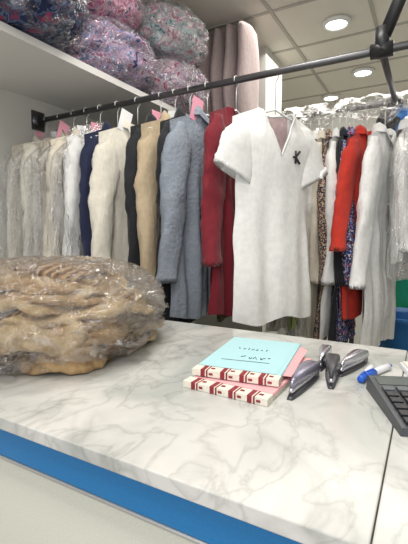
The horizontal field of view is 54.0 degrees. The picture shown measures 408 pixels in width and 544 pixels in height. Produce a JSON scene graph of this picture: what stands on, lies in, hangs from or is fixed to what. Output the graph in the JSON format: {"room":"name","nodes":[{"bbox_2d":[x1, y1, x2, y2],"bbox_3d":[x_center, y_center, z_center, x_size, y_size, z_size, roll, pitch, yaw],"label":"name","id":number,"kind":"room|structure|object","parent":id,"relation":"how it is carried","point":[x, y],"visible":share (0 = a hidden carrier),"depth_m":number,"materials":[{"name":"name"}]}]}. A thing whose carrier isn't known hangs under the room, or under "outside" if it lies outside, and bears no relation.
{"room":"laundry","nodes":[
{"label":"laundry","id":0,"kind":"room"},
{"bbox_2d":[0,88,193,323],"bbox_3d":[-0.745,-0.339,2.576,0.100,2.800,6.200,3,6,29],"label":"wall","id":1,"kind":"structure","parent":0,"point":[15,109],"depth_m":2.04,"materials":[{"name":"paint"}]},
{"bbox_2d":[0,21,187,126],"bbox_3d":[-0.709,-0.859,1.955,0.520,0.150,3.440,3,6,29],"label":"wall shelf","id":2,"kind":"object","parent":1,"relation":"attached to","point":[30,67],"depth_m":1.89,"materials":[{"name":"white wood"}]},
{"bbox_2d":[0,0,91,52],"bbox_3d":[-0.799,-1.066,1.551,0.709,0.322,0.613,3,6,26],"label":"quilt","id":3,"kind":"object","parent":2,"relation":"on","point":[55,23],"visible":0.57,"depth_m":1.48,"materials":[{"name":"blue fabric"}]},
{"bbox_2d":[59,12,156,90],"bbox_3d":[-0.555,-1.103,2.076,0.618,0.301,0.613,3,6,29],"label":"quilt","id":4,"kind":"object","parent":2,"relation":"on","point":[125,56],"visible":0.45,"depth_m":1.88,"materials":[{"name":"purple fabric"}]},
{"bbox_2d":[80,0,146,33],"bbox_3d":[-0.596,-1.390,2.048,0.548,0.270,0.595,3,6,29],"label":"quilt","id":5,"kind":"object","parent":4,"relation":"on","point":[129,12],"visible":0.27,"depth_m":1.97,"materials":[{"name":"pink fabric"}]},
{"bbox_2d":[141,55,209,114],"bbox_3d":[-0.276,-1.157,2.538,0.636,0.310,0.568,3,6,29],"label":"quilt","id":6,"kind":"object","parent":2,"relation":"on","point":[170,74],"visible":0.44,"depth_m":2.32,"materials":[{"name":"pink fabric"}]},
{"bbox_2d":[136,0,208,67],"bbox_3d":[-0.287,-1.454,2.491,0.614,0.311,0.590,3,6,32],"label":"quilt","id":7,"kind":"object","parent":6,"relation":"on","point":[170,30],"visible":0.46,"depth_m":2.28,"materials":[{"name":"multicoloured fabric"}]},
{"bbox_2d":[194,20,259,112],"bbox_3d":[0.137,-1.380,2.950,0.513,0.700,0.379,3,6,29],"label":"curtain","id":8,"kind":"object","parent":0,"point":[232,52],"visible":0.43,"depth_m":2.80,"materials":[{"name":"pink fabric"}]},
{"bbox_2d":[194,46,281,333],"bbox_3d":[0.301,-0.439,3.648,0.670,2.800,0.400,3,6,29],"label":"wall","id":9,"kind":"structure","parent":0,"point":[267,60],"depth_m":3.39,"materials":[{"name":"white paint"}]},
{"bbox_2d":[143,0,407,111],"bbox_3d":[1.204,-1.679,1.353,4.570,0.107,6.200,3,6,29],"label":"ceiling","id":10,"kind":"structure","parent":0,"point":[293,31],"depth_m":3.04,"materials":[{"name":"tile"}]},
{"bbox_2d":[31,0,407,131],"bbox_3d":[0.678,-1.180,1.570,3.285,0.940,0.660,3,6,29],"label":"rail","id":11,"kind":"object","parent":10,"relation":"hanging from","point":[383,48],"visible":0.83,"depth_m":1.51,"materials":[{"name":"metal"}]},
{"bbox_2d":[0,116,51,261],"bbox_3d":[-0.840,-0.368,2.166,0.128,0.923,0.639,3,6,33],"label":"coat","id":12,"kind":"object","parent":11,"relation":"hanging from","point":[38,135],"visible":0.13,"depth_m":1.97,"materials":[{"name":"beige fabric"}]},
{"bbox_2d":[6,113,61,261],"bbox_3d":[-0.746,-0.363,2.114,0.117,0.922,0.636,4,6,35],"label":"blouse","id":13,"kind":"object","parent":11,"relation":"hanging from","point":[28,148],"visible":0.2,"depth_m":1.92,"materials":[{"name":"beige fabric"}]},
{"bbox_2d":[23,110,76,260],"bbox_3d":[-0.661,-0.369,2.066,0.118,0.903,0.638,3,6,30],"label":"coat","id":14,"kind":"object","parent":11,"relation":"hanging from","point":[63,129],"visible":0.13,"depth_m":1.85,"materials":[{"name":"fabric"}]},
{"bbox_2d":[33,107,90,259],"bbox_3d":[-0.584,-0.345,2.025,0.115,0.943,0.639,4,7,36],"label":"coat","id":15,"kind":"object","parent":11,"relation":"hanging from","point":[55,143],"visible":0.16,"depth_m":1.83,"materials":[{"name":"beige fabric"}]},
{"bbox_2d":[50,105,103,263],"bbox_3d":[-0.506,-0.341,1.979,0.120,0.943,0.637,3,6,31],"label":"blouse","id":16,"kind":"object","parent":11,"relation":"hanging from","point":[72,244],"visible":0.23,"depth_m":1.77,"materials":[{"name":"white fabric"}]},
{"bbox_2d":[79,101,130,283],"bbox_3d":[-0.402,-0.342,1.922,0.111,0.930,0.504,3,6,32],"label":"suit jacket","id":17,"kind":"object","parent":11,"relation":"hanging from","point":[91,140],"visible":0.15,"depth_m":1.73,"materials":[{"name":"blue fabric"}]},
{"bbox_2d":[88,97,139,269],"bbox_3d":[-0.302,-0.397,1.863,0.121,0.809,0.564,5,7,43],"label":"coat","id":18,"kind":"object","parent":11,"relation":"hanging from","point":[106,198],"visible":0.37,"depth_m":1.71,"materials":[{"name":"beige fabric"}]},
{"bbox_2d":[124,92,162,289],"bbox_3d":[-0.190,-0.301,1.806,0.116,0.990,0.510,3,6,31],"label":"coat","id":19,"kind":"object","parent":11,"relation":"hanging from","point":[130,169],"visible":0.17,"depth_m":1.59,"materials":[{"name":"black fabric"}]},
{"bbox_2d":[133,89,177,306],"bbox_3d":[-0.117,-0.288,1.769,0.114,1.010,0.520,4,7,36],"label":"coat","id":20,"kind":"object","parent":11,"relation":"hanging from","point":[145,185],"visible":0.16,"depth_m":1.58,"materials":[{"name":"fabric"}]},
{"bbox_2d":[154,85,204,322],"bbox_3d":[-0.045,-0.286,1.748,0.124,1.010,0.525,3,6,32],"label":"coat","id":21,"kind":"object","parent":11,"relation":"hanging from","point":[164,125],"visible":0.06,"depth_m":1.55,"materials":[{"name":"black fabric"}]},
{"bbox_2d":[156,82,210,318],"bbox_3d":[0.021,-0.301,1.693,0.112,0.970,0.611,5,7,43],"label":"coat","id":22,"kind":"object","parent":11,"relation":"hanging from","point":[179,255],"visible":0.39,"depth_m":1.56,"materials":[{"name":"fabric"}]},
{"bbox_2d":[200,75,239,315],"bbox_3d":[0.130,-0.304,1.619,0.113,0.950,0.497,4,6,35],"label":"coat","id":23,"kind":"object","parent":11,"relation":"hanging from","point":[217,204],"visible":0.41,"depth_m":1.48,"materials":[{"name":"fabric"}]},
{"bbox_2d":[217,315,229,321],"bbox_3d":[0.176,-0.293,2.299,0.106,1.097,0.558,3,6,31],"label":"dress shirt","id":24,"kind":"object","parent":11,"relation":"hanging from","point":[220,318],"visible":0.02,"depth_m":2.16,"materials":[{"name":"fabric"}]},
{"bbox_2d":[213,68,327,325],"bbox_3d":[0.277,-0.288,1.563,0.573,0.969,0.112,-3,6,-32],"label":"dress","id":25,"kind":"object","parent":11,"relation":"hanging from","point":[272,161],"visible":0.99,"depth_m":1.52,"materials":[{"name":"white fabric"}]},
{"bbox_2d":[265,320,280,331],"bbox_3d":[0.436,-0.258,2.153,0.093,1.140,0.501,3,6,32],"label":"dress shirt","id":26,"kind":"object","parent":11,"relation":"hanging from","point":[269,326],"visible":0.02,"depth_m":2.04,"materials":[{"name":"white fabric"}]},
{"bbox_2d":[273,317,284,327],"bbox_3d":[0.476,-0.270,2.125,0.112,1.110,0.490,3,6,31],"label":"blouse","id":27,"kind":"object","parent":11,"relation":"hanging from","point":[275,324],"visible":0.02,"depth_m":2.00,"materials":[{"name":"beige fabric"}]},
{"bbox_2d":[278,113,305,337],"bbox_3d":[0.510,-0.228,2.111,0.107,1.193,0.630,3,6,28],"label":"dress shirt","id":28,"kind":"object","parent":11,"relation":"hanging from","point":[289,332],"visible":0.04,"depth_m":1.95,"materials":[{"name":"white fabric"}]},
{"bbox_2d":[290,120,310,329],"bbox_3d":[0.544,-0.266,2.079,0.101,1.110,0.482,3,6,30],"label":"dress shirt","id":29,"kind":"object","parent":11,"relation":"hanging from","point":[292,318],"visible":0.02,"depth_m":1.96,"materials":[{"name":"fabric"}]},
{"bbox_2d":[293,110,321,336],"bbox_3d":[0.581,-0.224,2.072,0.093,1.193,0.628,3,6,30],"label":"blouse","id":30,"kind":"object","parent":11,"relation":"hanging from","point":[302,329],"visible":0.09,"depth_m":1.87,"materials":[{"name":"white fabric"}]},
{"bbox_2d":[306,115,326,338],"bbox_3d":[0.622,-0.239,2.058,0.099,1.159,0.464,3,6,29],"label":"dress shirt","id":31,"kind":"object","parent":11,"relation":"hanging from","point":[313,249],"visible":0.23,"depth_m":1.88,"materials":[{"name":"beige fabric"}]},
{"bbox_2d":[313,115,333,339],"bbox_3d":[0.646,-0.236,2.030,0.104,1.160,0.485,3,6,29],"label":"dress shirt","id":32,"kind":"object","parent":11,"relation":"hanging from","point":[322,224],"visible":0.3,"depth_m":1.84,"materials":[{"name":"fabric"}]},
{"bbox_2d":[319,107,340,339],"bbox_3d":[0.674,-0.245,2.010,0.098,1.140,0.480,3,6,30],"label":"blouse","id":33,"kind":"object","parent":11,"relation":"hanging from","point":[327,279],"visible":0.3,"depth_m":1.83,"materials":[{"name":"white fabric"}]},
{"bbox_2d":[328,105,347,340],"bbox_3d":[0.704,-0.234,2.005,0.105,1.160,0.476,3,6,27],"label":"blouse","id":34,"kind":"object","parent":11,"relation":"hanging from","point":[339,279],"visible":0.22,"depth_m":1.84,"materials":[{"name":"black fabric"}]},
{"bbox_2d":[281,90,407,130],"bbox_3d":[0.936,-0.741,1.823,1.150,0.177,0.370,3,6,29],"label":"sheet","id":35,"kind":"object","parent":11,"relation":"hanging from","point":[345,101],"visible":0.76,"depth_m":1.83,"materials":[{"name":"plastic"}]},
{"bbox_2d":[335,106,355,342],"bbox_3d":[0.734,-0.233,1.987,0.111,1.160,0.496,3,6,28],"label":"blouse","id":36,"kind":"object","parent":11,"relation":"hanging from","point":[345,329],"visible":0.34,"depth_m":1.82,"materials":[{"name":"fabric"}]},
{"bbox_2d":[329,102,371,319],"bbox_3d":[0.782,-0.299,1.949,0.106,1.020,0.684,5,7,45],"label":"shirt","id":37,"kind":"object","parent":11,"relation":"hanging from","point":[350,167],"visible":0.32,"depth_m":1.77,"materials":[{"name":"fabric"}]},
{"bbox_2d":[349,100,407,346],"bbox_3d":[0.858,-0.226,1.922,0.105,1.159,0.668,5,7,43],"label":"coat","id":38,"kind":"object","parent":11,"relation":"hanging from","point":[368,267],"visible":0.73,"depth_m":1.82,"materials":[{"name":"white fabric"}]},
{"bbox_2d":[376,105,407,133],"bbox_3d":[0.985,-0.770,1.987,0.251,0.155,0.342,3,6,29],"label":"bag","id":39,"kind":"object","parent":11,"relation":"hanging from","point":[394,124],"visible":0.39,"depth_m":2.03,"materials":[{"name":"plastic"}]},
{"bbox_2d":[386,117,407,279],"bbox_3d":[0.932,-0.395,1.855,0.125,0.813,0.626,3,6,29],"label":"blouse","id":40,"kind":"object","parent":11,"relation":"hanging from","point":[398,198],"visible":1,"depth_m":1.66,"materials":[{"name":"white fabric"}]},
{"bbox_2d":[321,94,340,100],"bbox_3d":[1.379,-1.891,4.345,0.200,0.022,0.200,3,6,29],"label":"recessed light","id":41,"kind":"object","parent":10,"relation":"in","point":[329,97],"visible":1,"depth_m":4.33,"materials":[{"name":"white plastic"}]},
{"bbox_2d":[322,15,350,31],"bbox_3d":[0.934,-1.750,2.823,0.200,0.022,0.200,3,6,29],"label":"recessed light","id":42,"kind":"object","parent":10,"relation":"in","point":[334,23],"visible":1,"depth_m":2.81,"materials":[{"name":"white plastic"}]},
{"bbox_2d":[351,67,374,77],"bbox_3d":[1.459,-1.829,3.672,0.200,0.022,0.200,3,6,29],"label":"recessed light","id":43,"kind":"object","parent":10,"relation":"in","point":[364,71],"visible":1,"depth_m":3.66,"materials":[{"name":"white plastic"}]},
{"bbox_2d":[278,93,407,343],"bbox_3d":[2.697,-0.484,4.136,4.570,2.800,0.100,3,6,29],"label":"wall","id":44,"kind":"structure","parent":0,"point":[371,122],"depth_m":4.61,"materials":[{"name":"paint"}]},
{"bbox_3d":[1.205,1.205,1.621,4.570,0.100,6.200,3,6,29],"label":"floor","id":45,"kind":"structure","parent":0,"visible":0},
{"bbox_2d":[0,319,407,543],"bbox_3d":[0.307,0.731,0.781,3.560,1.000,0.760,3,6,29],"label":"countertop","id":46,"kind":"structure","parent":45,"relation":"on","point":[119,452],"depth_m":0.60,"materials":[{"name":"stone"}]},
{"bbox_2d":[0,255,169,376],"bbox_3d":[-0.421,0.077,1.089,0.628,0.242,0.665,1,5,7],"label":"bundle","id":47,"kind":"object","parent":46,"relation":"on","point":[65,316],"visible":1,"depth_m":0.95,"materials":[{"name":"plastic"}]},
{"bbox_2d":[183,357,311,406],"bbox_3d":[0.106,0.214,0.863,0.178,0.014,0.278,3,6,31],"label":"book","id":48,"kind":"object","parent":46,"relation":"on","point":[264,395],"visible":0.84,"depth_m":0.76,"materials":[{"name":"white paper"}]},
{"bbox_2d":[192,337,306,386],"bbox_3d":[0.119,0.195,0.909,0.197,0.014,0.278,2,6,22],"label":"book","id":49,"kind":"object","parent":48,"relation":"on","point":[247,360],"visible":1,"depth_m":0.86,"materials":[{"name":"blue paper"}]},
{"bbox_2d":[287,360,319,400],"bbox_3d":[0.198,0.208,0.796,0.033,0.039,0.163,3,6,31],"label":"stapler","id":50,"kind":"object","parent":46,"relation":"on","point":[306,374],"visible":1,"depth_m":0.77,"materials":[{"name":"grey metal"}]},
{"bbox_2d":[318,344,331,371],"bbox_3d":[0.282,0.197,0.944,0.028,0.033,0.139,2,6,23],"label":"stapler","id":51,"kind":"object","parent":46,"relation":"on","point":[324,349],"visible":0.71,"depth_m":0.92,"materials":[{"name":"grey plastic"}]},
{"bbox_2d":[325,353,339,389],"bbox_3d":[0.273,0.204,0.852,0.031,0.037,0.155,2,6,19],"label":"stapler","id":52,"kind":"object","parent":46,"relation":"on","point":[332,362],"visible":0.99,"depth_m":0.82,"materials":[{"name":"grey metal"}]},
{"bbox_2d":[339,349,368,376],"bbox_3d":[0.336,0.200,0.902,0.030,0.035,0.147,5,7,41],"label":"stapler","id":53,"kind":"object","parent":46,"relation":"on","point":[356,359],"visible":1,"depth_m":0.89,"materials":[{"name":"grey plastic"}]},
{"bbox_2d":[357,364,374,382],"bbox_3d":[0.347,0.213,0.852,0.016,0.018,0.106,4,6,35],"label":"marker pen","id":54,"kind":"object","parent":46,"relation":"on","point":[362,377],"visible":0.88,"depth_m":0.82,"materials":[{"name":"blue plastic"}]},
{"bbox_2d":[366,363,391,374],"bbox_3d":[0.377,0.212,0.864,0.106,0.018,0.016,-4,7,-39],"label":"marker pen","id":55,"kind":"object","parent":46,"relation":"on","point":[373,371],"visible":0.79,"depth_m":0.86,"materials":[{"name":"white plastic"}]},
{"bbox_2d":[366,375,407,436],"bbox_3d":[0.375,0.224,0.681,0.140,0.029,0.190,1,5,7],"label":"calculator","id":56,"kind":"object","parent":46,"relation":"on","point":[390,393],"visible":1,"depth_m":0.69,"materials":[{"name":"grey plastic"}]},
{"bbox_2d":[399,361,407,375],"bbox_3d":[0.488,0.212,0.873,0.100,0.016,0.060,1,5,12],"label":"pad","id":57,"kind":"object","parent":46,"relation":"on","point":[403,365],"visible":1,"depth_m":0.88,"materials":[{"name":"white paper"}]},
{"bbox_3d":[1.698,0.788,2.600,1.300,0.550,1.150,3,6,29],"label":"side table","id":58,"kind":"object","parent":45,"relation":"on","visible":0},
{"bbox_2d":[378,307,407,352],"bbox_3d":[1.244,0.389,2.467,0.449,0.270,0.449,3,6,29],"label":"plastic basket","id":59,"kind":"object","parent":58,"relation":"on","point":[400,341],"visible":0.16,"depth_m":2.32,"materials":[{"name":"blue plastic"}]},
{"bbox_2d":[395,263,407,307],"bbox_3d":[1.491,0.180,2.931,0.599,0.600,0.599,3,6,29],"label":"laundry basket","id":60,"kind":"object","parent":58,"relation":"on","point":[401,285],"visible":0.02,"depth_m":2.71,"materials":[{"name":"plastic"}]}
]}

